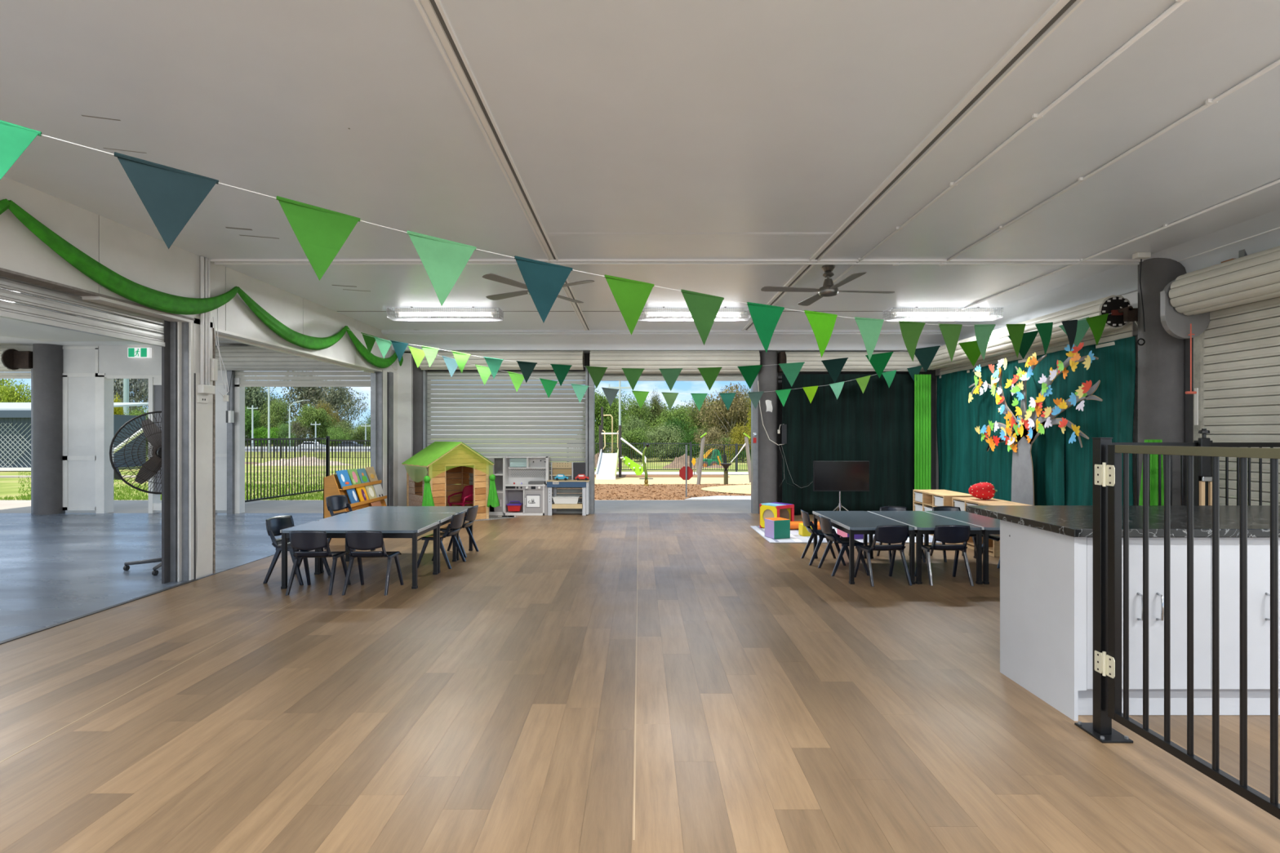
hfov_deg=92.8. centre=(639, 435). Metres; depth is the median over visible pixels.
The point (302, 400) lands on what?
street lamp
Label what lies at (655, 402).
tree
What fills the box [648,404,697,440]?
tree
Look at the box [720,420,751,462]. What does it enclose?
tree
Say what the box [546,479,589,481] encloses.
countertop
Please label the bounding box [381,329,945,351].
ceiling beam
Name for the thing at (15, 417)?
shed
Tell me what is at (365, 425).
utility pole
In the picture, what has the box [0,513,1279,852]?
floor
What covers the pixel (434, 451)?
roof
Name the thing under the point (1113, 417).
curtain
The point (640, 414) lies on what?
tree
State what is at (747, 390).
tree
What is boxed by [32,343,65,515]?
column
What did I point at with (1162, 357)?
column
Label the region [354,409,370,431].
tree
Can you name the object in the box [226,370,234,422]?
control box
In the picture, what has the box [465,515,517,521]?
rug
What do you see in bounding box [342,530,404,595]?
chair
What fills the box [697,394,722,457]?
tree
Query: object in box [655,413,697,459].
tree
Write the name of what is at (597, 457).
dirt mound
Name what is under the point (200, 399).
power outlet
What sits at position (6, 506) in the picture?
concrete apron
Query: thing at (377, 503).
picture book
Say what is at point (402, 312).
light
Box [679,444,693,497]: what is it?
sign
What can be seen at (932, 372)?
wall
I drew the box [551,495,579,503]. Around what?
plastic tray
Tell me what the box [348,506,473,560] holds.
table
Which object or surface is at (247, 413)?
tree
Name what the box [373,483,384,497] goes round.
picture book
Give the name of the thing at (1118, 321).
door
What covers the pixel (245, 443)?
fence
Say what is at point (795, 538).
play mat
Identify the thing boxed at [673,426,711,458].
tree
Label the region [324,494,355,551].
chair
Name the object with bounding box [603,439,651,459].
bush
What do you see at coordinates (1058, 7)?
trim
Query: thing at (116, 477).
pole
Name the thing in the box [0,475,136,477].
kerb
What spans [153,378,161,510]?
door
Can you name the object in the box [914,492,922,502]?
storage bin
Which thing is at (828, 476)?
television
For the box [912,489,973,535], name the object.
storage unit
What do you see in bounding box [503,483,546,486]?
countertop
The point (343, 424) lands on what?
tree
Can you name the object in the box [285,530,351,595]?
chair
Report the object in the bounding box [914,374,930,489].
drape
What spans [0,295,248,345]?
ceiling
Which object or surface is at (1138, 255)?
smoke detector
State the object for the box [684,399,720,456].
tree
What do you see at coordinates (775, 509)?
cube
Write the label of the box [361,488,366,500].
art
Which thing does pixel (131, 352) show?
exit sign
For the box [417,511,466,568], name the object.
chair
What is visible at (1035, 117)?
conduit
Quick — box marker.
[691,457,695,475]
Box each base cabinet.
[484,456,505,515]
[1000,520,1279,720]
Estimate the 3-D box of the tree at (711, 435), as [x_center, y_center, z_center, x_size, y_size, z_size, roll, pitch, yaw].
[5.469,0.660,45.208,3.070,2.678,3.329,0,0,-13]
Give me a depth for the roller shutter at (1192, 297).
5.06 m
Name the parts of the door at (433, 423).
guide rail, rail, guide rail, guide rail, guide rail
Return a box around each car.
[301,441,325,446]
[337,441,362,446]
[554,474,568,480]
[575,474,589,480]
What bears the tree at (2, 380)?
on the lawn
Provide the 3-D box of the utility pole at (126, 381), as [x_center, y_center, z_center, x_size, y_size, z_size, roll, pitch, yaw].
[-67.429,-5.066,80.000,0.640,15.582,0.640,0,0,0]
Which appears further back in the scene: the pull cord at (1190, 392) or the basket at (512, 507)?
the basket at (512, 507)
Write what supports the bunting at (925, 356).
hanging from the wall at (188, 425)
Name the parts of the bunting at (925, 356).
cord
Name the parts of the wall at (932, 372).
header panel, panel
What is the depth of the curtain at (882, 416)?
10.12 m
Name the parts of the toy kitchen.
panel, vent panel, panel, sliding pane, panel, panel, panel, glass frame, oven door, panel, panel, panel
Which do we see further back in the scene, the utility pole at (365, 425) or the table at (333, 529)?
the utility pole at (365, 425)
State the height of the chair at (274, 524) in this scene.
0.576 m
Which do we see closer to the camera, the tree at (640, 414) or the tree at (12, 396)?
the tree at (12, 396)
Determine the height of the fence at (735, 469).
1.300 m
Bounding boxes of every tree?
[0,378,15,401]
[0,378,31,402]
[113,378,148,413]
[113,378,148,419]
[123,405,148,451]
[244,375,294,446]
[244,405,261,440]
[250,425,280,446]
[254,394,292,446]
[266,375,354,438]
[271,420,297,446]
[287,420,311,446]
[291,403,337,442]
[307,396,340,438]
[313,386,368,424]
[320,425,353,445]
[324,417,356,439]
[348,423,370,443]
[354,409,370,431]
[577,390,651,453]
[582,387,628,453]
[608,427,654,459]
[615,391,653,457]
[616,414,654,458]
[640,420,685,461]
[642,401,674,431]
[648,389,666,447]
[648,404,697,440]
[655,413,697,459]
[666,400,697,430]
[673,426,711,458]
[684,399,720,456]
[693,426,733,458]
[694,382,751,460]
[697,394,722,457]
[699,389,751,444]
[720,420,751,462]
[739,386,751,412]
[746,399,751,438]
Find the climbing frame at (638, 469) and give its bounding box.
[598,406,646,477]
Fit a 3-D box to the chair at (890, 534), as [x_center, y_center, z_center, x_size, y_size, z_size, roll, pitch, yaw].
[2.203,1.058,5.533,0.372,0.543,0.409,0,0,-6]
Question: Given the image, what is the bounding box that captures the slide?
[595,448,618,479]
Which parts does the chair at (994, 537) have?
seat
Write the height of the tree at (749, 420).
6.682 m
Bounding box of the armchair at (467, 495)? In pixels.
[448,484,477,506]
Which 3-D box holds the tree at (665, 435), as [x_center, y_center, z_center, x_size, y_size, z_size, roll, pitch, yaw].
[1.675,0.466,47.070,4.189,3.189,4.159,0,0,-16]
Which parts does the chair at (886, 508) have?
leg, leg, backrest, leg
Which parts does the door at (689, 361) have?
rail, guide rail, guide rail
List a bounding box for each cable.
[212,308,228,401]
[778,444,807,488]
[1137,337,1145,345]
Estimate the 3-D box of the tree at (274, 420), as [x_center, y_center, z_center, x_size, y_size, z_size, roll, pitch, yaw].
[-86.692,-3.369,145.053,11.896,12.929,11.009,0,0,5]
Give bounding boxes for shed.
[0,402,148,471]
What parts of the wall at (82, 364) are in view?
header panel, rail, rail, rail, rail, panel, rail, rail, rail, panel, rail, panel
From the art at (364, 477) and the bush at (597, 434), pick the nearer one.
the art at (364, 477)
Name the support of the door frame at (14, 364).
in the wall at (82, 364)
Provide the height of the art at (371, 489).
0.155 m
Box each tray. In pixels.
[528,480,546,484]
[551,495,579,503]
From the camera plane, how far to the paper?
10.16 m
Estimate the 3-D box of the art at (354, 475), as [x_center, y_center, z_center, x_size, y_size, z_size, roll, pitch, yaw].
[-4.069,0.597,8.690,0.073,0.174,0.120,0,0,0]
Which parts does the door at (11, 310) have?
rail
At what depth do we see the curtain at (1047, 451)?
7.33 m
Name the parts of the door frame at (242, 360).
guide rail, guide rail, rail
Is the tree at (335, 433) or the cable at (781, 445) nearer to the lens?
the cable at (781, 445)
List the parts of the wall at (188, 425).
panel, panel, pier panel, panel, panel, panel, pier panel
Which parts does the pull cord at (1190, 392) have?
handle, cord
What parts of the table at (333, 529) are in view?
leg, leg, leg, leg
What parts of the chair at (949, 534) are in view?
rail, leg, seat, backrest, leg, leg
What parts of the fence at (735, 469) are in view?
rail, rail, post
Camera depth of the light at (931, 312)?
8.02 m
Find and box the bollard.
[696,457,699,474]
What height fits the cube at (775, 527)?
0.238 m
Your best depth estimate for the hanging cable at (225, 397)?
5.85 m
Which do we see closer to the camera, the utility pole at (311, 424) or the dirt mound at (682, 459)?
the dirt mound at (682, 459)
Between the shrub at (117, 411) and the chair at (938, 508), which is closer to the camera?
the chair at (938, 508)
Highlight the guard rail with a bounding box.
[245,446,611,451]
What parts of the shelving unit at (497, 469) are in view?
door, panel, panel, door, panel, panel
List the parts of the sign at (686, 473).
post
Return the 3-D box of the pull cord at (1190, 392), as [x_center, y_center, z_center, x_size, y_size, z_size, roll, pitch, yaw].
[4.790,-0.664,5.300,0.080,0.611,0.024,0,0,0]
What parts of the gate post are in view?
post, plate, hinge, hinge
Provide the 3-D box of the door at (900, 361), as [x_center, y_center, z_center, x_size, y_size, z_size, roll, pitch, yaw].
[3.560,-1.230,10.226,2.440,0.336,0.348,0,0,0]
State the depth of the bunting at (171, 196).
2.70 m
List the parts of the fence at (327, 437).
rail, rail, post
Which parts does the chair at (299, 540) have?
leg, leg, backrest, seat, leg, rail, leg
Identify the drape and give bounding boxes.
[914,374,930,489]
[1138,440,1164,505]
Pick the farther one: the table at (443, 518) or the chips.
the chips
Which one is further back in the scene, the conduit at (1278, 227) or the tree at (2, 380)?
the tree at (2, 380)
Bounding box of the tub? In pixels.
[506,504,522,511]
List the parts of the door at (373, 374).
rail, guide rail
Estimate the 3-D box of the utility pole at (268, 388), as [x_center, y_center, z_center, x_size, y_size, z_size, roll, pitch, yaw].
[-57.848,-3.300,95.000,0.320,12.060,0.320,0,0,0]
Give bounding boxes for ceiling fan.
[482,273,594,302]
[760,264,894,306]
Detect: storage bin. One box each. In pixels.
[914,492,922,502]
[914,504,922,511]
[923,506,932,511]
[933,496,942,506]
[953,500,964,511]
[965,502,977,505]
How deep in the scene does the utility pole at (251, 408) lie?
104.90 m
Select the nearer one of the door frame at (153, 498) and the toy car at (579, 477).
the toy car at (579, 477)
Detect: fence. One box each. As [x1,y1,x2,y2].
[244,435,329,502]
[244,443,370,458]
[329,440,431,475]
[566,442,691,471]
[691,443,751,471]
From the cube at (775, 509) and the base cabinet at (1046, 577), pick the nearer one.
the base cabinet at (1046, 577)
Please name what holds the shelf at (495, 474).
attached to the shelving unit at (497, 469)
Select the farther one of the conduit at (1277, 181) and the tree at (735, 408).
the tree at (735, 408)
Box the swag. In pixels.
[0,198,403,368]
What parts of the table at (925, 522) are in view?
leg, leg, leg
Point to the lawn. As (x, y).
(9, 486)
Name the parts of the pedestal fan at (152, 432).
leg, blade, blade, leg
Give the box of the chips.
[562,483,751,500]
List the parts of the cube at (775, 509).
red frame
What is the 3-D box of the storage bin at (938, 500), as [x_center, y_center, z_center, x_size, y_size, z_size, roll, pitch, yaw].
[4.025,0.868,7.913,0.300,0.125,0.259,0,0,0]
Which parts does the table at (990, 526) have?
leg, leg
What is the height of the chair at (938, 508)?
0.543 m
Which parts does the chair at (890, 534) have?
leg, rail, leg, seat, backrest, leg, leg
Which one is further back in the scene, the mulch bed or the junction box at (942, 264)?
the mulch bed
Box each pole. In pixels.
[113,427,142,479]
[123,378,128,415]
[247,404,257,450]
[267,375,270,453]
[310,421,320,449]
[360,422,370,449]
[608,381,631,425]
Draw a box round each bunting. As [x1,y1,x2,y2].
[0,120,1110,362]
[346,328,922,410]
[356,316,1089,391]
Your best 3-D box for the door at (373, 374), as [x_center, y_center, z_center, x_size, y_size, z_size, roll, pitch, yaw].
[-4.220,0.155,7.800,0.080,2.350,3.800,0,0,0]
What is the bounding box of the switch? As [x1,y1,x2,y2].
[753,432,756,443]
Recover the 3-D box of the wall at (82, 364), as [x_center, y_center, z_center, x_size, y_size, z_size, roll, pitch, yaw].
[-8.038,-0.120,10.444,7.924,2.900,0.112,0,0,0]
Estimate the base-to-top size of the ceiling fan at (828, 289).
0.295 m
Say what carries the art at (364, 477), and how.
attached to the picture book at (362, 473)
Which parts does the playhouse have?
corner post, corner post, door post, corner post, door post, corner post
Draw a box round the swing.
[696,432,751,484]
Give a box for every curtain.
[782,373,851,515]
[848,373,920,511]
[936,361,1008,501]
[1007,350,1066,505]
[1064,336,1135,505]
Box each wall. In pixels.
[0,176,413,583]
[0,345,253,512]
[404,351,936,502]
[935,289,1279,505]
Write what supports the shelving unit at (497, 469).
on the floor
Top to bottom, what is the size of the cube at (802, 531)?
0.153 m
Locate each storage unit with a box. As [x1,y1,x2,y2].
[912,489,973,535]
[951,497,1029,556]
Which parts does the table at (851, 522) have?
leg, leg, leg, leg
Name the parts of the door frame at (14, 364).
rail, guide rail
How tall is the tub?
0.104 m
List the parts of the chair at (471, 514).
leg, leg, leg, backrest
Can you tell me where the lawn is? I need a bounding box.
[0,443,751,500]
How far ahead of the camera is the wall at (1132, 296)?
6.24 m
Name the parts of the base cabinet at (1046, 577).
panel, door, handle, handle, door, door, handle, door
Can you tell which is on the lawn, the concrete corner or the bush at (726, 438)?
the bush at (726, 438)
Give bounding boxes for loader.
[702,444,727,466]
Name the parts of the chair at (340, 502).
backrest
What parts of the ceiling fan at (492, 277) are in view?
blade, blade, blade, blade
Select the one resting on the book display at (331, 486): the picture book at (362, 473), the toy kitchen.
the picture book at (362, 473)
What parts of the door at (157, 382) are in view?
rail, rail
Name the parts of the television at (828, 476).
frame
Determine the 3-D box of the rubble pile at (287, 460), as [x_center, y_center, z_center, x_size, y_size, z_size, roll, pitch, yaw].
[-20.500,1.552,37.000,6.470,0.657,2.967,0,0,0]
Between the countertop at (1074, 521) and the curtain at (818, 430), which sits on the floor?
the curtain at (818, 430)
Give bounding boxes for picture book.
[335,469,351,488]
[346,468,360,484]
[346,488,359,503]
[355,486,368,502]
[356,468,369,483]
[364,466,377,481]
[364,484,377,499]
[370,500,382,506]
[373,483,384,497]
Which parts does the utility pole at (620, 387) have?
cross arm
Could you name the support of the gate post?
on the floor
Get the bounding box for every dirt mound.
[584,453,622,467]
[662,453,705,468]
[706,464,723,468]
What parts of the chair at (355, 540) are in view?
leg, leg, backrest, seat, leg, rail, leg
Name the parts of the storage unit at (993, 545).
panel, panel, panel, shelf rail, panel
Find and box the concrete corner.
[685,495,751,499]
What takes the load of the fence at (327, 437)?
on the lawn
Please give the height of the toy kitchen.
0.969 m
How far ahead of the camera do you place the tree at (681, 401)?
75.43 m
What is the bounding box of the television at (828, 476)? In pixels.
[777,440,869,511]
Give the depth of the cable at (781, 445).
10.05 m
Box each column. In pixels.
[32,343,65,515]
[413,357,431,493]
[758,351,777,514]
[1137,257,1186,505]
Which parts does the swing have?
post, basket post, post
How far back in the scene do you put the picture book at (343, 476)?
8.36 m
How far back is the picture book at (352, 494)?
8.44 m
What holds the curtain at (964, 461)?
hanging from the door at (1118, 321)
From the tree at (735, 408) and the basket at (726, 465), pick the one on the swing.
the basket at (726, 465)
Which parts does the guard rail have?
rail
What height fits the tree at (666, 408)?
6.822 m
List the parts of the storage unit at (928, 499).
panel, panel, panel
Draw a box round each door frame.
[95,377,113,513]
[148,377,160,513]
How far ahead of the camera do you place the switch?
10.32 m
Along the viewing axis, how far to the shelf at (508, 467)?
10.18 m
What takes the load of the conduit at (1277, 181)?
attached to the ceiling at (611, 115)
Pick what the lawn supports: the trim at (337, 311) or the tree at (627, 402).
the tree at (627, 402)
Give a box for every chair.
[262,515,331,585]
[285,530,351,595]
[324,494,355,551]
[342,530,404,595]
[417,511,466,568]
[440,505,478,557]
[800,509,845,565]
[817,515,869,576]
[853,524,911,586]
[876,506,925,562]
[915,524,973,586]
[929,506,976,562]
[982,534,999,568]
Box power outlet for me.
[196,395,208,403]
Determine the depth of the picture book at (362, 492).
8.73 m
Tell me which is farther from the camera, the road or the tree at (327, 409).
the tree at (327, 409)
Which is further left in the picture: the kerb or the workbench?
the kerb
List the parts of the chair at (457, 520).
leg, rail, seat, leg, backrest, leg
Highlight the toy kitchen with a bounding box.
[503,456,549,515]
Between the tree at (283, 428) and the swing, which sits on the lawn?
the tree at (283, 428)
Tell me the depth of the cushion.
7.21 m
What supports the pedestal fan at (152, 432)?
on the floor
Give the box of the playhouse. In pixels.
[402,442,493,522]
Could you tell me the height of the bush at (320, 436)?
2.929 m
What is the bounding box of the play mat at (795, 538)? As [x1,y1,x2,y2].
[750,525,947,543]
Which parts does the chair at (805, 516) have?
backrest, leg, leg, seat, leg, leg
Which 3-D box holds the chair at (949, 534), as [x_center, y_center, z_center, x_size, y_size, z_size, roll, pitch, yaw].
[2.764,1.058,5.543,0.372,0.543,0.409,0,0,3]
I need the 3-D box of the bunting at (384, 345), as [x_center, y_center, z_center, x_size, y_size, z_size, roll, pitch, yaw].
[0.367,-0.919,9.186,9.021,1.105,0.051,0,0,-10]
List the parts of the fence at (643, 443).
rail, rail, post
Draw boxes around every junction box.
[892,262,900,266]
[938,262,946,266]
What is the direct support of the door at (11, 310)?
in the wall at (188, 425)
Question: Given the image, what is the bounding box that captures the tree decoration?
[968,342,1102,505]
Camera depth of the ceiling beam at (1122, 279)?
6.10 m
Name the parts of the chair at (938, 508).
leg, backrest, leg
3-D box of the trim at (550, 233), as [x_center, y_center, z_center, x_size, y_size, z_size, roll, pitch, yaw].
[0.415,-1.667,5.060,2.350,0.006,0.100,0,0,0]
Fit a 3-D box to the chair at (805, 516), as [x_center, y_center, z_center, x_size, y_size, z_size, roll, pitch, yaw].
[1.903,1.058,6.401,0.409,0.543,0.372,0,0,2]
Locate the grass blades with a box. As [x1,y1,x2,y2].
[0,471,334,500]
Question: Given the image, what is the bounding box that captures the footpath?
[595,471,748,474]
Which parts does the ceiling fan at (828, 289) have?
blade, blade, blade, blade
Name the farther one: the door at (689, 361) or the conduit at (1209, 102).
the door at (689, 361)
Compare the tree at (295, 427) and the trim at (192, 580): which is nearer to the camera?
the trim at (192, 580)
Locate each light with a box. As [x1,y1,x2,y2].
[0,287,45,302]
[386,306,503,320]
[638,306,750,320]
[882,306,1003,320]
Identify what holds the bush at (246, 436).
on the lawn
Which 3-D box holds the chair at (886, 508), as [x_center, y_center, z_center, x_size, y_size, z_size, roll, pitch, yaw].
[2.800,1.058,6.567,0.372,0.543,0.409,0,0,0]
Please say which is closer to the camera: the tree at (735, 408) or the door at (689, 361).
the door at (689, 361)
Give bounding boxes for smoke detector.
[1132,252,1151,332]
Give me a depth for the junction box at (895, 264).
5.84 m
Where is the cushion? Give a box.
[968,482,997,499]
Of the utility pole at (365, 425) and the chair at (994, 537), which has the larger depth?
the utility pole at (365, 425)
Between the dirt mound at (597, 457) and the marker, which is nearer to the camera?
the marker
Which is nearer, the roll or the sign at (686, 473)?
the roll
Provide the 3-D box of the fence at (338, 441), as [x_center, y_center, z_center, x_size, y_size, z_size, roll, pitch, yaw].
[-6.821,0.790,16.444,0.077,1.380,4.492,0,0,12]
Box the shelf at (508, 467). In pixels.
[508,466,546,468]
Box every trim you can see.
[0,579,198,644]
[209,258,1143,264]
[337,311,883,311]
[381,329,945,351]
[413,0,590,330]
[547,231,833,235]
[742,0,1084,330]
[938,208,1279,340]
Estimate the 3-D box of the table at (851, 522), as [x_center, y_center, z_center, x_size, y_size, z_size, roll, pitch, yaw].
[2.165,1.075,6.020,0.597,0.509,1.196,0,0,0]
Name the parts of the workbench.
leg, peg frame, leg, rail, peg frame, leg, leg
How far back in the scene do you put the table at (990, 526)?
5.77 m
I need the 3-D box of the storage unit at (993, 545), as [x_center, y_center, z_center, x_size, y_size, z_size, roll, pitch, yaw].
[4.090,1.050,7.110,0.440,0.560,0.900,0,0,0]
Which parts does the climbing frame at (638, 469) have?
post, post, rail, post, panel, hand rail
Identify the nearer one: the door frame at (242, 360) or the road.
the door frame at (242, 360)
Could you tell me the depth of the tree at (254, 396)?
147.90 m
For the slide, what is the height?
0.979 m
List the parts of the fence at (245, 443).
rail, rail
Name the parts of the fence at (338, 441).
rail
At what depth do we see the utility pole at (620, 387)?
45.94 m
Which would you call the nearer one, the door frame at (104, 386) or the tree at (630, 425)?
the door frame at (104, 386)
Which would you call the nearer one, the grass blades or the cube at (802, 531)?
the cube at (802, 531)
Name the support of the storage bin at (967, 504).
on the storage unit at (993, 545)
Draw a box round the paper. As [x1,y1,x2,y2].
[765,400,772,412]
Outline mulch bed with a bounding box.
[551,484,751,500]
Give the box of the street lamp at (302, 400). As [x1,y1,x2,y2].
[288,400,310,452]
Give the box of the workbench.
[546,462,589,515]
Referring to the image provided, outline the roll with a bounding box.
[790,521,821,529]
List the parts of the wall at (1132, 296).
panel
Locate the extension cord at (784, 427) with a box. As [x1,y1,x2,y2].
[757,380,786,445]
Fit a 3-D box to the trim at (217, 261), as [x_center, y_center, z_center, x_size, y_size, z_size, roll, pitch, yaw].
[0.410,-1.655,5.824,8.980,0.030,0.087,0,0,0]
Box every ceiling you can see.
[0,0,1279,329]
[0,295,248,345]
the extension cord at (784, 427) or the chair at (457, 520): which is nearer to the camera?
the chair at (457, 520)
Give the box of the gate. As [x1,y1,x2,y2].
[1107,444,1279,819]
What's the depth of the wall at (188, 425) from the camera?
5.57 m
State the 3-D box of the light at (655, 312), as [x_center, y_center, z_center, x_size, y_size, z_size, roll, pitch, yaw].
[0.710,-1.601,8.064,1.464,0.138,0.287,0,0,0]
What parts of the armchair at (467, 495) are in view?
armrest, seat, armrest, backrest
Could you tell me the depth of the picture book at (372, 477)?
9.23 m
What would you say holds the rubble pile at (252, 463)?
on the lawn
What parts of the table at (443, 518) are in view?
leg, leg, leg, leg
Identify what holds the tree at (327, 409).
on the lawn
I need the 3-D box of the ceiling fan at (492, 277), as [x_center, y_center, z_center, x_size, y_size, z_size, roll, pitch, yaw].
[-1.010,-1.522,6.000,1.017,0.295,1.017,0,0,-12]
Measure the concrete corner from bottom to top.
0.001 m
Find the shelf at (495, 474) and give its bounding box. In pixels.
[493,473,502,475]
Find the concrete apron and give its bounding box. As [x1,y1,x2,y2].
[0,500,751,513]
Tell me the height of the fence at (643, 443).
1.360 m
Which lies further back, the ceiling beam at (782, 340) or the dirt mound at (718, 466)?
the dirt mound at (718, 466)
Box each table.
[280,520,439,589]
[316,512,457,573]
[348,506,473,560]
[812,511,915,584]
[868,511,982,584]
[924,511,999,584]
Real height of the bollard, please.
0.699 m
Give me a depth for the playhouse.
9.56 m
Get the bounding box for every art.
[351,471,357,483]
[352,490,356,501]
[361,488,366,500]
[362,475,367,481]
[368,487,373,497]
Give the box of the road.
[245,448,705,451]
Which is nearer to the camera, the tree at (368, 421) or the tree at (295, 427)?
the tree at (295, 427)
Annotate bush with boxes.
[244,435,272,446]
[298,435,337,446]
[582,431,615,454]
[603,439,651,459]
[631,444,699,461]
[703,434,746,462]
[737,448,751,459]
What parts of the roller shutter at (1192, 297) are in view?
guide rail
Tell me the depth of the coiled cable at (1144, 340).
5.61 m
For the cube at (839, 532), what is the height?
0.243 m
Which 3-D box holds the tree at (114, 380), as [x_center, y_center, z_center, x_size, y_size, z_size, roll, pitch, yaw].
[-79.409,-4.241,92.283,8.241,14.033,7.491,0,0,-14]
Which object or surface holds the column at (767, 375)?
on the floor
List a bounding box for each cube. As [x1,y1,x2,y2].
[760,502,794,528]
[764,517,790,538]
[798,523,812,536]
[836,528,863,539]
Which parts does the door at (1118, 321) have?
rail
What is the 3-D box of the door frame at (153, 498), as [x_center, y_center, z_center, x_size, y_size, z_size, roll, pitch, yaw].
[-8.329,0.173,10.455,0.074,2.314,0.170,0,0,0]
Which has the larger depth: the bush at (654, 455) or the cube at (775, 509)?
the bush at (654, 455)
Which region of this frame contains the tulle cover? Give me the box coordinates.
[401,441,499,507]
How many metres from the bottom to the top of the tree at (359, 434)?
5.544 m
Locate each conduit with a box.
[197,256,217,394]
[832,0,1189,282]
[940,178,1279,317]
[946,58,1279,261]
[1177,226,1279,262]
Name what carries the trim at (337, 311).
attached to the wall at (188, 425)
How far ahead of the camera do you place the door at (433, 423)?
10.37 m
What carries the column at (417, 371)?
on the floor
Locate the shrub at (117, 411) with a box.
[113,391,124,414]
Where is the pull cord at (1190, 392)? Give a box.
[1185,323,1196,394]
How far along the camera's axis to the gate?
2.28 m
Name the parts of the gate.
rail, rail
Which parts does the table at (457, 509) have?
leg, leg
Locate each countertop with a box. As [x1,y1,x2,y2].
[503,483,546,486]
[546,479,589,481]
[965,505,1279,537]
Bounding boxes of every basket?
[506,501,523,511]
[720,462,732,470]
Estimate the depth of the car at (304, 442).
117.17 m
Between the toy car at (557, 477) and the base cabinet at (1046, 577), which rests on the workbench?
the toy car at (557, 477)
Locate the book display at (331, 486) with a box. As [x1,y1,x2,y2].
[323,471,386,518]
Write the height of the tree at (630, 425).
4.487 m
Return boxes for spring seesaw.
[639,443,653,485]
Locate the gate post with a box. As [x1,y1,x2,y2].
[1074,437,1133,743]
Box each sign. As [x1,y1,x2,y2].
[127,347,151,357]
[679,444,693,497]
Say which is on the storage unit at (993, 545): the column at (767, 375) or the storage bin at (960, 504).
the storage bin at (960, 504)
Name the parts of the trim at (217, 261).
plate, plate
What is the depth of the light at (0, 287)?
6.28 m
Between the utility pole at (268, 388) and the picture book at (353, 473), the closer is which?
the picture book at (353, 473)
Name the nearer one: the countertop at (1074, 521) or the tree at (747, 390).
the countertop at (1074, 521)
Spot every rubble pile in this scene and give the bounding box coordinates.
[244,462,259,464]
[253,455,351,466]
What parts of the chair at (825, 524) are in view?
backrest, leg, leg, leg, seat, rail, leg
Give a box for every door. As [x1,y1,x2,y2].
[0,276,164,346]
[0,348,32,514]
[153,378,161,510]
[215,333,377,475]
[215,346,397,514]
[419,351,595,514]
[589,350,759,513]
[777,351,924,372]
[927,295,1137,377]
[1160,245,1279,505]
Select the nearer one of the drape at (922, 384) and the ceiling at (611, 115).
the ceiling at (611, 115)
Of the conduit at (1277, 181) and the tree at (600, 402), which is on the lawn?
the tree at (600, 402)
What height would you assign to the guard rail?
0.850 m
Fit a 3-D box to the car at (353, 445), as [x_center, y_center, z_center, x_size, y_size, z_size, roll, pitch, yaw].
[-58.900,1.961,124.000,4.487,1.499,1.800,0,0,0]
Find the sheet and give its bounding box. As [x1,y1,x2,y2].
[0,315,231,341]
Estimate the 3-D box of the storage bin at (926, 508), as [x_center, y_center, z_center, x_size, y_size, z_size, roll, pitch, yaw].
[4.025,1.038,8.200,0.300,0.125,0.259,0,0,0]
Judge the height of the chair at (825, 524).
0.543 m
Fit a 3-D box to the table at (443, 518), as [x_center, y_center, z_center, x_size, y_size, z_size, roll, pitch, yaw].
[-2.520,1.076,6.160,1.200,0.508,0.596,0,0,0]
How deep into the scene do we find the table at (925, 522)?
5.61 m
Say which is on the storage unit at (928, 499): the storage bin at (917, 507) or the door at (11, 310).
the storage bin at (917, 507)
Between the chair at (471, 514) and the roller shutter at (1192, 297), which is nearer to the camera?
the roller shutter at (1192, 297)
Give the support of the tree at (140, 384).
on the lawn
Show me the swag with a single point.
(128, 289)
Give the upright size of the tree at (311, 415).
10.274 m
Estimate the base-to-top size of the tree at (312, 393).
21.256 m
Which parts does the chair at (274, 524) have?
leg, backrest, rail, leg, leg, seat, leg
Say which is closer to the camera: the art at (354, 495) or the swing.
the art at (354, 495)
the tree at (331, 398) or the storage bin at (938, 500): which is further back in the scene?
the tree at (331, 398)
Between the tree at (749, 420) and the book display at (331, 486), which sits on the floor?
the book display at (331, 486)
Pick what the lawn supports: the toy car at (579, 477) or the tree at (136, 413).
the tree at (136, 413)
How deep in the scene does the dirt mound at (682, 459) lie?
31.05 m
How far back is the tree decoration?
7.46 m
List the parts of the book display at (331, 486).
panel, panel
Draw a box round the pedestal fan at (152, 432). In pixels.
[109,410,161,575]
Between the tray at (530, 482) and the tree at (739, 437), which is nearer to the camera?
the tray at (530, 482)
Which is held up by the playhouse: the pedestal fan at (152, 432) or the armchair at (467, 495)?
the armchair at (467, 495)
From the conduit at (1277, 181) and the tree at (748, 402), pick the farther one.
the tree at (748, 402)
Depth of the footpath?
24.96 m

